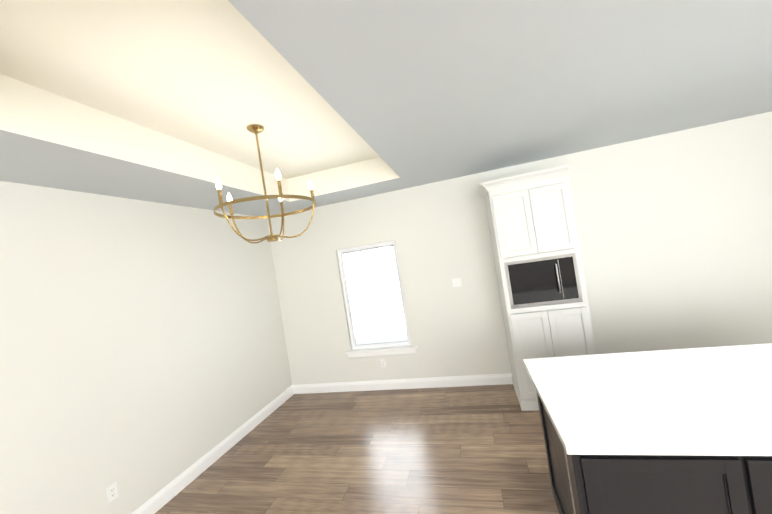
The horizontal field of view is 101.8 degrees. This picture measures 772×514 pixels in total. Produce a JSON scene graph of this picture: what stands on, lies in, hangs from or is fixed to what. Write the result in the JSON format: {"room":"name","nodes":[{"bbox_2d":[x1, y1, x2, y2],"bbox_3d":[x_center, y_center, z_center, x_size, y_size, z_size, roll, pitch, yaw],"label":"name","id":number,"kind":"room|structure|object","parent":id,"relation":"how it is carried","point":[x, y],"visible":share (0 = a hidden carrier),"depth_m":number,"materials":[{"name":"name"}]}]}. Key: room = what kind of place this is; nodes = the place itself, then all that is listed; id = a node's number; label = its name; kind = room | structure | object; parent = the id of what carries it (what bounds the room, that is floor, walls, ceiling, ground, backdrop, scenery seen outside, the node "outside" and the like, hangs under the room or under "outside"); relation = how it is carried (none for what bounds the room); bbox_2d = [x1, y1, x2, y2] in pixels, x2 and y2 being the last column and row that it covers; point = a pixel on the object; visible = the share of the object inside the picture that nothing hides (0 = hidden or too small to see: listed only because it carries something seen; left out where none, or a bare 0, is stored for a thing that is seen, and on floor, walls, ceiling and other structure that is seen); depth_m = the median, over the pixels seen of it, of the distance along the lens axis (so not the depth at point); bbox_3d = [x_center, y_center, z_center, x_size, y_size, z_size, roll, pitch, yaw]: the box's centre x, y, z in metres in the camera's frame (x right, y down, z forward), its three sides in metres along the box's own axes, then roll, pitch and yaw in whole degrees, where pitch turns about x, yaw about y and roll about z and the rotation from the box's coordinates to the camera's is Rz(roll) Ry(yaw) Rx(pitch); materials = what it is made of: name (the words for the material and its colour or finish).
{"room":"kitchen","nodes":[
{"label":"kitchen","id":0,"kind":"room"},
{"bbox_2d":[0,181,291,513],"bbox_3d":[-2.732,0.697,0.982,0.150,3.150,8.300,-9,0,15],"label":"wall","id":1,"kind":"structure","parent":0,"point":[143,355],"depth_m":2.62,"materials":[{"name":"paint"}]},
{"bbox_2d":[106,482,118,503],"bbox_3d":[-2.100,1.809,2.410,0.007,0.115,0.070,-9,0,15],"label":"outlet","id":2,"kind":"object","parent":1,"relation":"attached to","point":[112,492],"visible":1,"depth_m":2.41,"materials":[{"name":"plastic"}]},
{"bbox_2d":[131,386,293,513],"bbox_3d":[-2.421,2.175,0.956,0.016,0.134,8.000,-9,0,15],"label":"baseboard","id":3,"kind":"structure","parent":1,"relation":"attached to","point":[156,502],"depth_m":3.21,"materials":[{"name":"paint"}]},
{"bbox_2d":[155,384,559,513],"bbox_3d":[0.936,1.768,0.077,7.300,0.100,8.300,-9,0,15],"label":"floor","id":4,"kind":"structure","parent":0,"point":[463,450],"depth_m":2.92,"materials":[{"name":"wood"}]},
{"bbox_2d":[477,164,595,410],"bbox_3d":[1.689,0.358,3.577,0.862,2.484,0.752,-9,0,15],"label":"tall cabinet","id":5,"kind":"object","parent":4,"relation":"on","point":[538,265],"visible":0.79,"depth_m":3.28,"materials":[{"name":"paint"}]},
{"bbox_2d":[503,253,582,308],"bbox_3d":[1.641,0.259,3.297,0.686,0.498,0.109,-9,0,15],"label":"microwave","id":6,"kind":"object","parent":5,"relation":"in","point":[549,280],"depth_m":3.28,"materials":[{"name":"black metal"}]},
{"bbox_2d":[537,395,771,513],"bbox_3d":[2.113,1.097,1.452,2.379,0.875,0.789,-9,0,15],"label":"kitchen island","id":7,"kind":"object","parent":4,"relation":"on","point":[580,484],"depth_m":1.30,"materials":[{"name":"wood"}]},
{"bbox_2d":[523,343,771,458],"bbox_3d":[2.081,0.640,1.581,2.430,0.040,1.080,-9,0,15],"label":"island countertop","id":8,"kind":"structure","parent":7,"relation":"on","point":[709,402],"depth_m":1.59,"materials":[{"name":"white stone"}]},
{"bbox_2d":[0,0,771,215],"bbox_3d":[0.478,-1.182,0.089,7.000,0.390,8.000,-9,0,15],"label":"ceiling","id":9,"kind":"structure","parent":0,"point":[164,101],"depth_m":1.84,"materials":[{"name":"paint"}]},
{"bbox_2d":[213,124,316,243],"bbox_3d":[-0.974,-0.578,2.506,0.767,0.918,0.767,-9,0,15],"label":"chandelier","id":10,"kind":"object","parent":9,"relation":"hanging from","point":[256,129],"visible":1,"depth_m":2.48,"materials":[{"name":"gold metal"}]},
{"bbox_2d":[267,111,771,384],"bbox_3d":[1.773,0.008,4.009,7.150,3.150,0.150,-9,0,15],"label":"wall","id":11,"kind":"structure","parent":0,"point":[674,232],"depth_m":3.73,"materials":[{"name":"paint"}]},
{"bbox_2d":[337,240,410,349],"bbox_3d":[-0.171,0.563,4.539,0.900,1.488,0.060,-9,0,15],"label":"window","id":12,"kind":"structure","parent":11,"relation":"in","point":[340,252],"depth_m":4.54,"materials":[{"name":"plastic"}]},
{"bbox_2d":[345,345,416,358],"bbox_3d":[-0.067,1.355,4.461,1.050,0.113,0.095,-9,0,15],"label":"window sill","id":13,"kind":"structure","parent":11,"relation":"attached to","point":[383,351],"depth_m":4.43,"materials":[{"name":"paint"}]},
{"bbox_2d":[380,359,385,366],"bbox_3d":[-0.039,1.506,4.447,0.070,0.115,0.007,-9,0,15],"label":"outlet","id":14,"kind":"object","parent":11,"relation":"attached to","point":[383,363],"visible":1,"depth_m":4.45,"materials":[{"name":"plastic"}]},
{"bbox_2d":[292,373,512,393],"bbox_3d":[0.094,1.797,4.420,3.198,0.134,0.016,-9,0,15],"label":"baseboard","id":15,"kind":"structure","parent":11,"relation":"attached to","point":[470,380],"depth_m":4.36,"materials":[{"name":"paint"}]},
{"bbox_2d":[452,278,461,286],"bbox_3d":[0.936,0.338,4.149,0.116,0.114,0.016,-9,0,15],"label":"switch plate","id":16,"kind":"object","parent":11,"relation":"attached to","point":[456,282],"visible":1,"depth_m":4.15,"materials":[{"name":"plastic"}]},
{"label":"outside","id":17,"kind":"structure","parent":0,"visible":0},
{"bbox_2d":[354,324,406,337],"bbox_3d":[1.631,-2.396,11.165,32.000,10.000,0.100,-9,0,15],"label":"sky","id":18,"kind":"structure","parent":17,"point":[376,332],"depth_m":11.78,"materials":[{"name":"white"}]},
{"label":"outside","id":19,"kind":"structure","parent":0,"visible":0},
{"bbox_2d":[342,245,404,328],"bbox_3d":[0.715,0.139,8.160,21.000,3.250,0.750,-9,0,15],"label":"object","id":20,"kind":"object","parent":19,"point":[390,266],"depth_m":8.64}
]}

